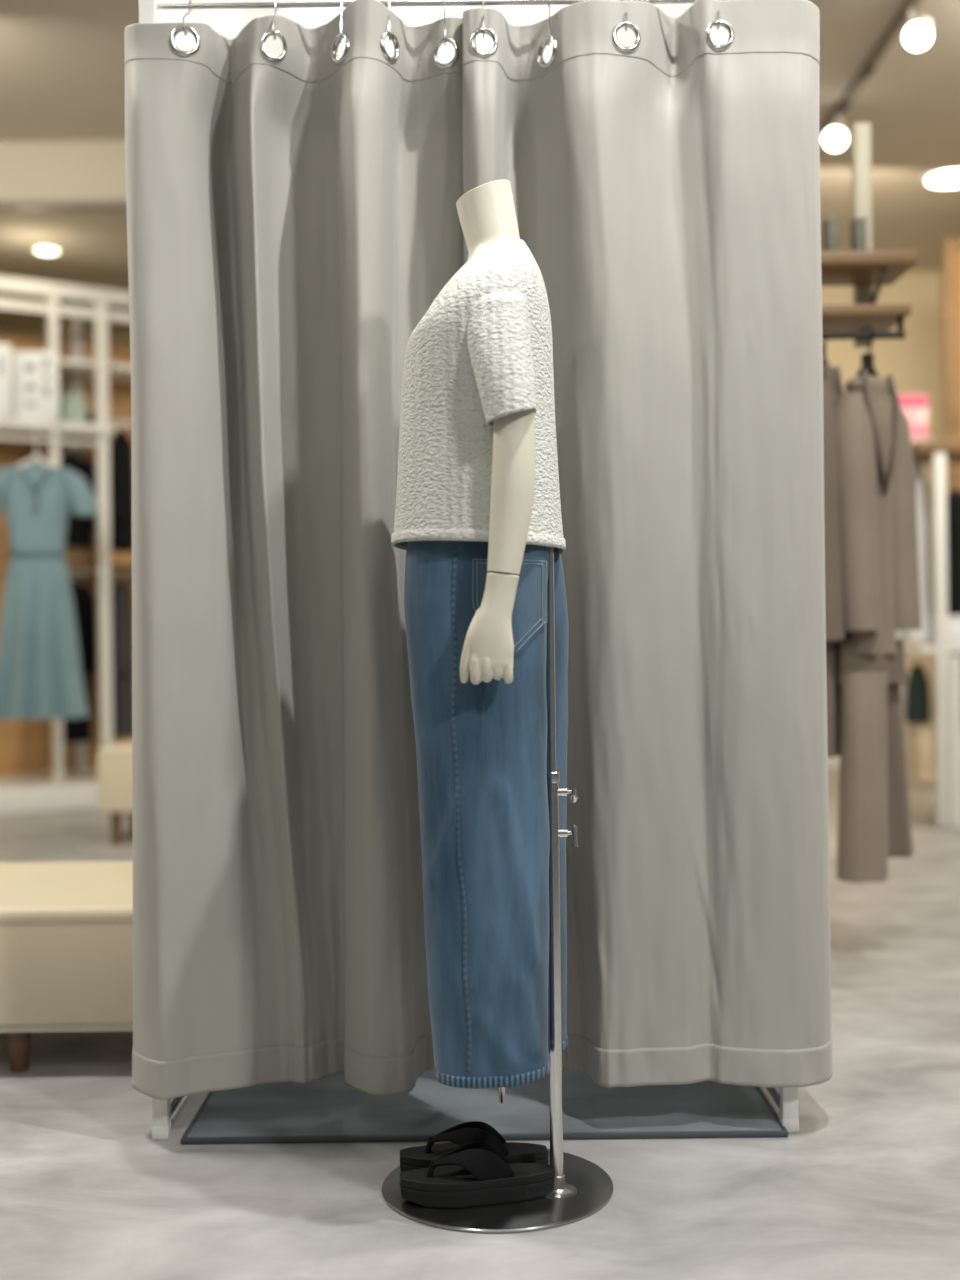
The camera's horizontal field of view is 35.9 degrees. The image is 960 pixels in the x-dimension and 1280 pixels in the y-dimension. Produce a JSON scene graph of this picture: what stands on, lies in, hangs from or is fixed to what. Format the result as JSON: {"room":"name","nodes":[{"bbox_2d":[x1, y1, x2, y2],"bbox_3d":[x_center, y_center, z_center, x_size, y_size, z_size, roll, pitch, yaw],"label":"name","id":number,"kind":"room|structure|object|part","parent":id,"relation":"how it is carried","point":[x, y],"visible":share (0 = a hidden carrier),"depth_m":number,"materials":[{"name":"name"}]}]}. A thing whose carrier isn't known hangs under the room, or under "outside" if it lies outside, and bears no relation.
{"room":"clothing store","nodes":[
{"label":"clothing store","id":0,"kind":"room"},
{"bbox_2d":[32,246,61,254],"bbox_3d":[-2.181,-1.958,7.453,0.146,0.012,0.146,-1,0,0],"label":"recessed light","id":1,"kind":"object","parent":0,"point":[47,250],"visible":1,"depth_m":7.43,"materials":[{"name":"white"}]},
{"bbox_2d":[35,248,57,254],"bbox_3d":[-2.181,-1.955,7.453,0.112,0.006,0.112,-1,0,0],"label":"diffuser","id":2,"kind":"object","parent":1,"relation":"attached to","point":[47,251],"depth_m":7.44,"materials":[{"name":"beige plastic"}]},
{"bbox_2d":[0,272,942,724],"bbox_3d":[-0.009,-0.730,9.350,11.000,3.100,0.100,-1,0,0],"label":"wall","id":3,"kind":"structure","parent":0,"point":[914,362],"depth_m":9.30,"materials":[{"name":"beige paint"}]},
{"bbox_2d":[0,141,129,328],"bbox_3d":[-2.475,-2.106,8.000,4.200,0.290,2.600,-1,0,0],"label":"ceiling","id":4,"kind":"structure","parent":3,"relation":"attached to","point":[92,243],"depth_m":6.98,"materials":[{"name":"beige paint"}]},
{"bbox_2d":[828,756,839,766],"bbox_3d":[1.509,0.752,9.285,6.000,0.100,0.030,-1,0,0],"label":"baseboard","id":5,"kind":"structure","parent":3,"relation":"attached to","point":[832,762],"depth_m":9.27,"materials":[{"name":"white"}]},
{"bbox_2d":[0,767,959,1279],"bbox_3d":[0.010,0.870,4.000,11.000,0.100,13.000,-1,0,0],"label":"floor","id":6,"kind":"structure","parent":0,"point":[867,1187],"depth_m":2.26,"materials":[{"name":"concrete"}]},
{"bbox_2d":[0,276,131,813],"bbox_3d":[-2.371,-0.494,7.740,2.400,2.685,0.950,-1,0,-33],"label":"display rack","id":7,"kind":"object","parent":6,"relation":"on","point":[39,772],"visible":0.35,"depth_m":7.78,"materials":[{"name":"white"}]},
{"bbox_2d":[0,343,10,417],"bbox_3d":[-2.501,-1.303,7.452,0.280,0.370,0.067,-1,0,-7],"label":"sign board","id":8,"kind":"object","parent":7,"relation":"on","point":[5,349],"visible":1,"depth_m":7.43,"materials":[{"name":"white paper"}]},
{"bbox_2d":[11,351,58,420],"bbox_3d":[-2.277,-1.298,7.585,0.240,0.355,0.067,-1,0,-7],"label":"sign board","id":9,"kind":"object","parent":7,"relation":"on","point":[34,374],"visible":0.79,"depth_m":7.55,"materials":[{"name":"white paper"}]},
{"bbox_2d":[15,426,57,467],"bbox_3d":[-2.156,-0.923,7.200,0.271,0.241,0.042,-1,0,-15],"label":"clothes hanger","id":10,"kind":"object","parent":7,"relation":"hanging from","point":[36,456],"visible":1,"depth_m":7.19,"materials":[{"name":"white plastic"}]},
{"bbox_3d":[-2.577,-1.019,7.360,1.390,0.024,0.024,-1,0,-33],"label":"hanging rail","id":11,"kind":"part","parent":7,"relation":"part of","materials":[{"name":"white"}]},
{"bbox_2d":[0,464,100,719],"bbox_3d":[-2.145,-0.236,7.198,0.596,1.231,0.318,-1,0,0],"label":"dress","id":12,"kind":"object","parent":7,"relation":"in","point":[41,672],"visible":1,"depth_m":7.13,"materials":[{"name":"teal fabric"}]},
{"bbox_3d":[-2.193,-0.524,7.641,0.045,2.500,0.045,-1,0,-33],"label":"post","id":13,"kind":"part","parent":7,"relation":"part of","materials":[{"name":"white"}]},
{"bbox_2d":[0,417,113,444],"bbox_3d":[-2.666,-1.093,7.577,1.450,0.045,0.520,-1,0,-33],"label":"shelf","id":14,"kind":"object","parent":7,"relation":"attached to","point":[101,430],"depth_m":7.67,"materials":[{"name":"white wood"}]},
{"bbox_3d":[-2.288,-1.803,7.589,2.260,0.070,0.070,-1,0,-33],"label":"rail","id":15,"kind":"part","parent":7,"relation":"part of","materials":[{"name":"white"}]},
{"bbox_3d":[-2.298,-1.711,7.606,2.140,0.050,0.030,-1,0,-33],"label":"rail","id":16,"kind":"part","parent":7,"relation":"part of","materials":[{"name":"white"}]},
{"bbox_2d":[59,385,87,422],"bbox_3d":[-2.151,-1.232,7.793,0.154,0.220,0.120,-1,0,-34],"label":"bag","id":17,"kind":"object","parent":7,"relation":"on","point":[72,407],"visible":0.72,"depth_m":7.75,"materials":[{"name":"grey paper"}]},
{"bbox_3d":[-2.152,-1.315,7.793,0.085,0.056,0.010,-1,0,-33],"label":"handle","id":18,"kind":"part","parent":17,"relation":"part of","materials":[{"name":"grey paper"}]},
{"bbox_2d":[66,553,88,565],"bbox_3d":[-2.242,-0.433,7.966,0.200,0.060,0.240,-1,0,-33],"label":"shelf","id":19,"kind":"object","parent":7,"relation":"attached to","point":[72,559],"depth_m":7.89,"materials":[{"name":"brown wood"}]},
{"bbox_3d":[-2.208,-0.524,8.132,0.058,2.500,0.045,-1,0,-33],"label":"post","id":20,"kind":"part","parent":7,"relation":"part of","materials":[{"name":"white"}]},
{"bbox_2d":[60,446,96,546],"bbox_3d":[-2.152,-0.759,7.823,0.134,0.530,0.300,-1,0,39],"label":"garment","id":21,"kind":"object","parent":7,"relation":"hanging from","point":[79,532],"visible":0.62,"depth_m":7.80,"materials":[{"name":"black fabric"}]},
{"bbox_2d":[63,573,95,742],"bbox_3d":[-2.178,0.091,7.911,0.134,0.910,0.299,-1,0,36],"label":"garment","id":22,"kind":"object","parent":7,"relation":"hanging from","point":[75,730],"visible":0.41,"depth_m":7.90,"materials":[{"name":"black fabric"}]},
{"bbox_2d":[87,410,93,423],"bbox_3d":[-2.151,-1.208,7.995,0.124,0.170,0.100,-1,0,-32],"label":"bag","id":23,"kind":"object","parent":7,"relation":"on","point":[90,417],"visible":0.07,"depth_m":7.98,"materials":[{"name":"fabric"}]},
{"bbox_2d":[59,358,130,383],"bbox_3d":[-2.415,-1.451,7.791,2.140,0.030,0.400,-1,0,-33],"label":"shelf","id":24,"kind":"object","parent":7,"relation":"attached to","point":[70,370],"depth_m":7.92,"materials":[{"name":"white wood"}]},
{"bbox_3d":[-1.892,-0.372,8.098,0.950,0.024,0.024,-1,0,-33],"label":"hanging rail","id":25,"kind":"part","parent":7,"relation":"part of","materials":[{"name":"brown"}]},
{"bbox_3d":[-1.979,-0.526,7.780,0.058,2.500,0.045,-1,0,-33],"label":"post","id":26,"kind":"part","parent":7,"relation":"part of","materials":[{"name":"white"}]},
{"bbox_2d":[83,552,131,567],"bbox_3d":[-1.799,-0.439,8.183,0.700,0.060,0.380,-1,0,-33],"label":"shelf","id":27,"kind":"object","parent":7,"relation":"attached to","point":[118,559],"depth_m":7.91,"materials":[{"name":"brown wood"}]},
{"bbox_3d":[-1.760,-1.179,8.118,0.690,0.024,0.024,-1,0,-33],"label":"hanging rail","id":28,"kind":"part","parent":7,"relation":"part of","materials":[{"name":"white"}]},
{"bbox_2d":[109,424,131,551],"bbox_3d":[-1.936,-0.832,8.001,0.146,0.690,0.428,-1,0,-8],"label":"garment","id":29,"kind":"object","parent":7,"relation":"hanging from","point":[120,444],"visible":0.94,"depth_m":7.83,"materials":[{"name":"black fabric"}]},
{"bbox_2d":[111,574,131,737],"bbox_3d":[-1.950,0.078,8.057,0.146,0.890,0.426,-1,0,-21],"label":"garment","id":30,"kind":"object","parent":7,"relation":"hanging from","point":[121,593],"visible":0.94,"depth_m":7.90,"materials":[{"name":"grey fabric"}]},
{"bbox_2d":[0,861,132,1071],"bbox_3d":[-1.102,0.671,3.100,1.022,0.325,0.602,-1,0,0],"label":"ottoman bench","id":31,"kind":"object","parent":6,"relation":"on","point":[66,928],"visible":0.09,"depth_m":2.80,"materials":[{"name":"beige leather"}]},
{"bbox_3d":[-0.890,0.786,2.860,0.048,0.090,0.048,-1,0,0],"label":"leg","id":32,"kind":"part","parent":31,"relation":"part of","materials":[{"name":"brown wood"}]},
{"bbox_2d":[0,861,132,924],"bbox_3d":[-1.104,0.531,3.100,1.022,0.045,0.602,-1,0,0],"label":"cushion","id":33,"kind":"object","parent":31,"relation":"on","point":[81,892],"depth_m":2.95,"materials":[{"name":"beige fabric"}]},
{"bbox_2d":[97,741,132,844],"bbox_3d":[-1.338,0.636,6.230,0.442,0.400,0.422,-1,0,0],"label":"stool","id":34,"kind":"object","parent":6,"relation":"on","point":[114,761],"visible":0.41,"depth_m":6.02,"materials":[{"name":"beige leather"}]},
{"bbox_2d":[97,741,131,755],"bbox_3d":[-1.340,0.459,6.230,0.442,0.045,0.422,-1,0,0],"label":"cushion","id":35,"kind":"object","parent":34,"relation":"on","point":[124,748],"depth_m":6.02,"materials":[{"name":"beige fabric"}]},
{"bbox_3d":[-1.492,0.768,6.070,0.048,0.139,0.048,-1,0,0],"label":"leg","id":36,"kind":"part","parent":34,"relation":"part of","materials":[{"name":"brown wood"}]},
{"bbox_3d":[-1.492,0.768,6.390,0.048,0.139,0.048,-1,0,0],"label":"leg","id":37,"kind":"part","parent":34,"relation":"part of","materials":[{"name":"brown wood"}]},
{"bbox_2d":[139,0,798,1139],"bbox_3d":[-0.022,-0.370,2.940,1.071,2.380,0.988,-1,0,0],"label":"booth","id":38,"kind":"object","parent":6,"relation":"on","point":[227,18],"visible":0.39,"depth_m":3.07,"materials":[{"name":"white metal"}]},
{"bbox_3d":[-0.543,-0.374,2.460,0.026,2.360,0.026,-1,0,0],"label":"post","id":39,"kind":"part","parent":38,"relation":"part of","materials":[{"name":"white"}]},
{"bbox_3d":[-0.529,0.791,2.933,0.020,0.026,0.947,-1,0,0],"label":"rail","id":40,"kind":"part","parent":38,"relation":"part of","materials":[{"name":"silver metal"}]},
{"bbox_2d":[183,0,191,35],"bbox_3d":[-0.483,-1.030,2.446,0.003,0.080,0.075,-1,0,0],"label":"curtain hook","id":41,"kind":"object","parent":38,"relation":"hanging from","point":[185,15],"visible":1,"depth_m":2.43,"materials":[{"name":"silver metal"}]},
{"bbox_3d":[-0.544,-0.399,2.943,0.012,2.270,0.945,-1,0,0],"label":"panel","id":42,"kind":"part","parent":38,"relation":"part of","materials":[{"name":"white laminate"}]},
{"bbox_3d":[-0.543,-0.374,3.420,0.026,2.360,0.026,-1,0,0],"label":"post","id":43,"kind":"part","parent":38,"relation":"part of","materials":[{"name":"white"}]},
{"bbox_2d":[272,0,277,39],"bbox_3d":[-0.340,-1.031,2.457,0.003,0.080,0.052,-1,0,0],"label":"curtain hook","id":44,"kind":"object","parent":38,"relation":"hanging from","point":[276,9],"visible":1,"depth_m":2.44,"materials":[{"name":"silver metal"}]},
{"bbox_2d":[125,0,476,1099],"bbox_3d":[-0.291,-0.157,2.467,0.603,1.791,0.200,-1,0,0],"label":"curtain","id":45,"kind":"object","parent":38,"relation":"hanging from","point":[293,221],"visible":0.92,"depth_m":2.44,"materials":[{"name":"grey fabric"}]},
{"bbox_2d":[340,0,342,42],"bbox_3d":[-0.231,-1.032,2.465,0.003,0.080,0.036,-1,0,0],"label":"curtain hook","id":46,"kind":"object","parent":38,"relation":"hanging from","point":[341,1],"visible":1,"depth_m":2.46,"materials":[{"name":"silver metal"}]},
{"bbox_2d":[388,0,390,40],"bbox_3d":[-0.151,-1.033,2.462,0.003,0.080,0.042,-1,0,0],"label":"curtain hook","id":47,"kind":"object","parent":38,"relation":"hanging from","point":[388,0],"visible":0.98,"depth_m":2.45,"materials":[{"name":"silver metal"}]},
{"bbox_3d":[-0.030,-1.064,2.472,1.020,0.009,0.009,-1,0,0],"label":"curtain rail","id":48,"kind":"part","parent":38,"relation":"part of","materials":[{"name":"silver metal"}]},
{"bbox_2d":[444,0,445,46],"bbox_3d":[-0.059,-1.034,2.478,0.003,0.080,0.037,-1,0,0],"label":"curtain hook","id":49,"kind":"object","parent":38,"relation":"hanging from","point":[444,0],"visible":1,"depth_m":2.47,"materials":[{"name":"silver metal"}]},
{"bbox_3d":[-0.022,-0.380,3.420,1.018,2.300,0.014,-1,0,0],"label":"panel","id":50,"kind":"part","parent":38,"relation":"part of","materials":[{"name":"white laminate"}]},
{"bbox_2d":[482,0,483,37],"bbox_3d":[0.005,-1.035,2.457,0.003,0.080,0.052,-1,0,0],"label":"curtain hook","id":51,"kind":"object","parent":38,"relation":"hanging from","point":[482,0],"visible":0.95,"depth_m":2.44,"materials":[{"name":"silver metal"}]},
{"bbox_2d":[548,0,549,45],"bbox_3d":[0.115,-1.037,2.480,0.003,0.080,0.041,-1,0,0],"label":"curtain hook","id":52,"kind":"object","parent":38,"relation":"hanging from","point":[548,0],"visible":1,"depth_m":2.47,"materials":[{"name":"silver metal"}]},
{"bbox_2d":[623,0,627,30],"bbox_3d":[0.239,-1.038,2.448,0.003,0.080,0.070,-1,0,0],"label":"curtain hook","id":53,"kind":"object","parent":38,"relation":"hanging from","point":[623,0],"visible":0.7,"depth_m":2.42,"materials":[{"name":"silver metal"}]},
{"bbox_2d":[463,0,831,1087],"bbox_3d":[0.282,-0.166,2.486,0.606,1.795,0.176,-1,0,0],"label":"curtain","id":54,"kind":"object","parent":38,"relation":"hanging from","point":[665,186],"visible":0.91,"depth_m":2.42,"materials":[{"name":"grey fabric"}]},
{"bbox_3d":[0.500,-0.411,2.943,0.012,2.270,0.945,-1,0,0],"label":"panel","id":55,"kind":"part","parent":38,"relation":"part of","materials":[{"name":"white laminate"}]},
{"bbox_2d":[716,10,720,29],"bbox_3d":[0.391,-1.040,2.448,0.003,0.080,0.071,-1,0,0],"label":"curtain hook","id":56,"kind":"object","parent":38,"relation":"hanging from","point":[718,26],"visible":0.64,"depth_m":2.42,"materials":[{"name":"silver metal"}]},
{"bbox_3d":[0.514,0.779,2.933,0.020,0.026,0.947,-1,0,0],"label":"rail","id":57,"kind":"part","parent":38,"relation":"part of","materials":[{"name":"silver metal"}]},
{"bbox_3d":[0.500,-0.386,2.460,0.026,2.360,0.026,-1,0,0],"label":"post","id":58,"kind":"part","parent":38,"relation":"part of","materials":[{"name":"white"}]},
{"bbox_2d":[181,1069,787,1143],"bbox_3d":[0.007,0.814,2.895,0.995,0.010,0.950,-1,0,0],"label":"floor mat","id":59,"kind":"object","parent":6,"relation":"on","point":[327,1109],"visible":0.48,"depth_m":2.53,"materials":[{"name":"grey fabric"}]},
{"bbox_2d":[382,179,613,1232],"bbox_3d":[0.006,0.073,2.197,0.346,1.493,0.390,-1,0,32],"label":"mannequin","id":60,"kind":"object","parent":6,"relation":"on","point":[486,212],"visible":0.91,"depth_m":2.12},
{"bbox_2d":[400,1121,547,1171],"bbox_3d":[-0.010,0.776,2.259,0.226,0.074,0.079,-1,0,-5],"label":"sandal","id":61,"kind":"object","parent":60,"relation":"on","point":[419,1157],"visible":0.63,"depth_m":2.24,"materials":[{"name":"black plastic"}]},
{"bbox_3d":[-0.076,0.771,2.255,0.019,0.029,0.012,-1,0,0],"label":"toe post","id":62,"kind":"part","parent":61,"relation":"part of","materials":[{"name":"black rubber"}]},
{"bbox_2d":[400,1142,553,1207],"bbox_3d":[-0.004,0.776,2.163,0.226,0.074,0.079,-1,0,-8],"label":"sandal","id":63,"kind":"object","parent":60,"relation":"on","point":[480,1174],"visible":1,"depth_m":2.14,"materials":[{"name":"black plastic"}]},
{"bbox_3d":[-0.069,0.771,2.153,0.019,0.029,0.012,-1,0,0],"label":"toe post","id":64,"kind":"part","parent":63,"relation":"part of","materials":[{"name":"black rubber"}]},
{"bbox_2d":[391,239,565,553],"bbox_3d":[-0.003,-0.356,2.186,0.258,0.456,0.457,-1,0,7],"label":"sweater","id":65,"kind":"object","parent":60,"relation":"attached to","point":[481,353],"visible":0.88,"depth_m":2.03,"materials":[{"name":"white fabric"}]},
{"bbox_2d":[404,541,568,1087],"bbox_3d":[0.015,0.219,2.181,0.241,0.801,0.300,-1,0,0],"label":"jeans","id":66,"kind":"object","parent":60,"relation":"attached to","point":[481,748],"visible":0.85,"depth_m":2.04,"materials":[{"name":"blue fabric"}]},
{"bbox_3d":[0.026,0.817,2.215,0.346,0.006,0.346,-1,0,0],"label":"plate","id":67,"kind":"part","parent":60,"relation":"part of","materials":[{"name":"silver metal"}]},
{"bbox_3d":[0.037,-0.262,2.015,0.075,0.349,0.100,-1,0,0],"label":"arm","id":68,"kind":"part","parent":60,"relation":"part of","materials":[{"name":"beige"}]},
{"bbox_2d":[544,1173,576,1197],"bbox_3d":[0.113,0.800,2.183,0.060,0.025,0.060,-1,0,0],"label":"socket","id":69,"kind":"object","parent":60,"relation":"attached to","point":[563,1188],"depth_m":2.17,"materials":[{"name":"silver metal"}]},
{"bbox_2d":[821,123,916,347],"bbox_3d":[0.798,-0.289,3.970,0.632,2.200,0.460,-1,0,0],"label":"stand","id":70,"kind":"object","parent":6,"relation":"on","point":[862,270],"visible":0.38,"depth_m":3.83,"materials":[{"name":"beige paint"}]},
{"bbox_2d":[822,330,826,360],"bbox_3d":[0.870,-0.725,3.790,0.041,0.137,0.135,-1,0,21],"label":"clothes hanger","id":71,"kind":"object","parent":70,"relation":"hanging from","point":[824,343],"visible":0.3,"depth_m":3.78,"materials":[{"name":"black metal"}]},
{"bbox_2d":[822,218,838,250],"bbox_3d":[0.910,-1.037,3.840,0.032,0.104,0.052,-1,0,0],"label":"display box","id":72,"kind":"object","parent":70,"relation":"on","point":[830,225],"visible":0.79,"depth_m":3.81,"materials":[{"name":"grey"}]},
{"bbox_3d":[0.909,-1.083,3.840,0.032,0.012,0.052,-1,0,0],"label":"lid","id":73,"kind":"part","parent":72,"relation":"part of","materials":[{"name":"brown"}]},
{"bbox_2d":[850,217,866,250],"bbox_3d":[0.983,-1.038,3.840,0.032,0.104,0.052,-1,0,0],"label":"display box","id":74,"kind":"object","parent":70,"relation":"on","point":[858,225],"visible":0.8,"depth_m":3.81,"materials":[{"name":"grey"}]},
{"bbox_3d":[0.983,-1.084,3.840,0.032,0.012,0.052,-1,0,0],"label":"lid","id":75,"kind":"part","parent":74,"relation":"part of","materials":[{"name":"brown"}]},
{"bbox_3d":[1.033,-1.092,4.000,0.045,0.600,0.040,-1,0,0],"label":"post","id":76,"kind":"part","parent":70,"relation":"part of","materials":[{"name":"beige paint"}]},
{"bbox_3d":[0.839,-0.793,3.770,0.484,0.058,0.020,-1,0,0],"label":"hanging rail","id":77,"kind":"part","parent":70,"relation":"part of","materials":[{"name":"black metal"}]},
{"bbox_2d":[822,304,910,331],"bbox_3d":[0.833,-0.834,3.860,0.514,0.026,0.240,-1,0,0],"label":"shelf","id":78,"kind":"object","parent":70,"relation":"attached to","point":[852,317],"depth_m":3.76,"materials":[{"name":"brown wood"}]},
{"bbox_2d":[856,328,877,375],"bbox_3d":[0.987,-0.711,3.770,0.109,0.167,0.041,-1,0,-23],"label":"clothes hanger","id":79,"kind":"object","parent":70,"relation":"hanging from","point":[867,359],"visible":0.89,"depth_m":3.76,"materials":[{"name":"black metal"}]},
{"bbox_2d":[835,370,920,653],"bbox_3d":[0.997,-0.320,3.762,0.260,0.711,0.145,-1,0,-35],"label":"coat","id":80,"kind":"object","parent":79,"relation":"hanging from","point":[877,484],"visible":0.98,"depth_m":3.72,"materials":[{"name":"beige fabric"}]},
{"bbox_2d":[821,250,916,285],"bbox_3d":[0.840,-0.966,3.860,0.532,0.034,0.240,-1,0,0],"label":"shelf","id":81,"kind":"object","parent":70,"relation":"attached to","point":[838,268],"depth_m":3.77,"materials":[{"name":"brown wood"}]},
{"bbox_2d":[895,440,959,827],"bbox_3d":[2.324,-0.031,6.480,1.019,1.642,0.480,-1,0,0],"label":"shelving unit","id":82,"kind":"object","parent":6,"relation":"on","point":[938,453],"visible":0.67,"depth_m":6.28,"materials":[{"name":"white wood"}]},
{"bbox_3d":[1.899,0.420,6.690,0.040,0.725,0.040,-1,0,0],"label":"post","id":83,"kind":"part","parent":82,"relation":"part of","materials":[{"name":"white wood"}]},
{"bbox_3d":[1.911,-0.396,6.700,0.200,0.817,0.020,-1,0,0],"label":"panel","id":84,"kind":"part","parent":82,"relation":"part of","materials":[{"name":"white laminate"}]},
{"bbox_2d":[898,395,928,442],"bbox_3d":[1.863,-0.954,6.418,0.151,0.212,0.053,-1,0,0],"label":"price sign","id":85,"kind":"object","parent":82,"relation":"on","point":[914,407],"visible":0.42,"depth_m":6.39,"materials":[{"name":"pink paper"}]},
{"bbox_2d":[905,657,930,722],"bbox_3d":[1.914,0.217,6.470,0.106,0.284,0.251,-1,0,16],"label":"hanging bag","id":86,"kind":"object","parent":82,"relation":"hanging from","point":[917,710],"visible":0.99,"depth_m":6.37,"materials":[{"name":"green fabric"}]},
{"bbox_2d":[906,467,933,642],"bbox_3d":[1.942,-0.376,6.540,0.116,0.776,0.208,-1,0,13],"label":"garment","id":87,"kind":"object","parent":82,"relation":"hanging from","point":[923,491],"visible":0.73,"depth_m":6.45,"materials":[{"name":"white fabric"}]},
{"bbox_2d":[905,724,935,771],"bbox_3d":[1.986,0.470,6.450,0.206,0.193,0.226,-1,0,0],"label":"cardboard box","id":88,"kind":"object","parent":82,"relation":"on","point":[920,738],"visible":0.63,"depth_m":6.34,"materials":[{"name":"beige cardboard"}]},
{"bbox_3d":[1.985,0.384,6.450,0.206,0.022,0.226,-1,0,0],"label":"lid","id":89,"kind":"part","parent":88,"relation":"part of","materials":[{"name":"beige cardboard"}]},
{"bbox_3d":[2.356,0.578,6.500,0.950,0.030,0.360,-1,0,0],"label":"shelf","id":90,"kind":"part","parent":82,"relation":"part of","materials":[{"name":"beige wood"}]},
{"bbox_3d":[2.349,0.037,6.500,0.950,0.030,0.400,-1,0,0],"label":"shelf","id":91,"kind":"part","parent":82,"relation":"part of","materials":[{"name":"white wood"}]},
{"bbox_2d":[934,686,934,716],"bbox_3d":[2.024,0.208,6.460,0.084,0.266,0.231,-1,0,16],"label":"garment","id":92,"kind":"object","parent":82,"relation":"hanging from","point":[934,686],"visible":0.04,"depth_m":6.49,"materials":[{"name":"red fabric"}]},
{"bbox_3d":[1.963,0.001,6.300,0.046,1.587,0.046,-1,0,0],"label":"post","id":93,"kind":"part","parent":82,"relation":"part of","materials":[{"name":"white wood"}]},
{"bbox_2d":[930,615,959,645],"bbox_3d":[2.053,-0.040,6.400,0.156,0.130,0.186,-1,0,0],"label":"storage box","id":94,"kind":"object","parent":82,"relation":"on","point":[953,620],"visible":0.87,"depth_m":6.31,"materials":[{"name":"white paper"}]},
{"bbox_3d":[2.052,-0.093,6.400,0.156,0.024,0.186,-1,0,0],"label":"lid","id":95,"kind":"part","parent":94,"relation":"part of","materials":[{"name":"white"}]},
{"bbox_2d":[946,483,959,615],"bbox_3d":[2.077,-0.386,6.439,0.127,0.593,0.251,-1,0,14],"label":"garment","id":96,"kind":"object","parent":82,"relation":"hanging from","point":[953,498],"visible":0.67,"depth_m":6.33,"materials":[{"name":"black fabric"}]},
{"bbox_3d":[2.010,0.429,6.255,0.046,0.725,0.030,-1,0,0],"label":"leg","id":97,"kind":"part","parent":82,"relation":"part of","materials":[{"name":"white wood"}]},
{"bbox_2d":[0,0,959,271],"bbox_3d":[-0.028,-2.330,4.900,11.000,0.100,11.200,-1,0,0],"label":"ceiling","id":98,"kind":"structure","parent":0,"point":[62,62],"depth_m":6.18,"materials":[{"name":"paint"}]},
{"bbox_2d":[819,0,920,146],"bbox_3d":[1.548,-2.279,5.400,0.036,0.038,4.200,-1,0,0],"label":"track","id":99,"kind":"object","parent":98,"relation":"attached to","point":[901,18],"visible":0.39,"depth_m":5.85,"materials":[{"name":"brown"}]},
{"bbox_2d":[824,115,847,149],"bbox_3d":[1.544,-2.187,6.380,0.092,0.162,0.161,-1,0,31],"label":"spotlight","id":100,"kind":"object","parent":99,"relation":"attached to","point":[835,138],"visible":1,"depth_m":6.33,"materials":[{"name":"white"}]},
{"bbox_3d":[1.548,-2.238,6.400,0.018,0.061,0.027,-1,0,0],"label":"stem","id":101,"kind":"part","parent":100,"relation":"part of","materials":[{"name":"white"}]},
{"bbox_2d":[904,9,931,49],"bbox_3d":[1.578,-2.188,5.300,0.092,0.162,0.161,-1,0,30],"label":"spotlight","id":102,"kind":"object","parent":99,"relation":"attached to","point":[917,36],"visible":1,"depth_m":5.25,"materials":[{"name":"white"}]},
{"bbox_3d":[1.548,-2.238,5.320,0.018,0.061,0.027,-1,0,0],"label":"stem","id":103,"kind":"part","parent":102,"relation":"part of","materials":[{"name":"white metal"}]},
{"bbox_2d":[920,168,959,187],"bbox_3d":[2.358,-2.302,7.394,0.307,0.012,0.307,-1,0,0],"label":"recessed light","id":104,"kind":"object","parent":98,"relation":"in","point":[948,178],"visible":1,"depth_m":7.38,"materials":[{"name":"white"}]},
{"bbox_2d":[928,172,959,185],"bbox_3d":[2.358,-2.299,7.394,0.234,0.006,0.234,-1,0,0],"label":"diffuser","id":105,"kind":"object","parent":104,"relation":"attached to","point":[935,178],"depth_m":7.38,"materials":[{"name":"white plastic"}]},
{"bbox_2d":[823,359,843,757],"bbox_3d":[0.887,-0.205,3.784,0.142,1.001,0.302,-1,0,29],"label":"coat","id":106,"kind":"object","parent":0,"point":[832,380],"visible":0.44,"depth_m":3.66,"materials":[{"name":"beige fabric"}]},
{"bbox_2d":[835,640,913,882],"bbox_3d":[1.006,0.300,3.773,0.263,0.601,0.132,-1,0,-44],"label":"trousers","id":107,"kind":"object","parent":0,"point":[874,817],"visible":0.98,"depth_m":3.69,"materials":[{"name":"beige fabric"}]},
{"bbox_3d":[0.966,0.341,3.725,0.138,0.521,0.125,-1,0,0],"label":"leg","id":108,"kind":"part","parent":107,"relation":"part of","materials":[{"name":"beige fabric"}]},
{"bbox_3d":[1.045,0.317,3.824,0.145,0.476,0.115,-1,0,0],"label":"leg","id":109,"kind":"part","parent":107,"relation":"part of","materials":[{"name":"beige fabric"}]},
{"bbox_2d":[941,240,959,655],"bbox_3d":[3.003,-0.670,7.890,1.030,2.909,0.100,-1,0,0],"label":"wall","id":110,"kind":"structure","parent":0,"point":[950,249],"depth_m":7.84,"materials":[{"name":"beige paint"}]},
{"bbox_3d":[3.028,-0.671,7.900,0.980,2.869,0.060,-1,0,0],"label":"panel","id":111,"kind":"part","parent":110,"relation":"part of","materials":[{"name":"orange wood"}]},
{"bbox_3d":[-4.608,-0.675,6.400,0.100,3.100,5.900,-1,0,0],"label":"wall","id":112,"kind":"structure","parent":0,"visible":0},
{"bbox_2d":[0,199,125,210],"bbox_3d":[-2.473,-1.951,6.660,4.200,0.030,0.050,-1,0,0],"label":"trim","id":113,"kind":"structure","parent":112,"relation":"attached to","point":[101,203],"depth_m":6.63,"materials":[{"name":"brown"}]}
]}

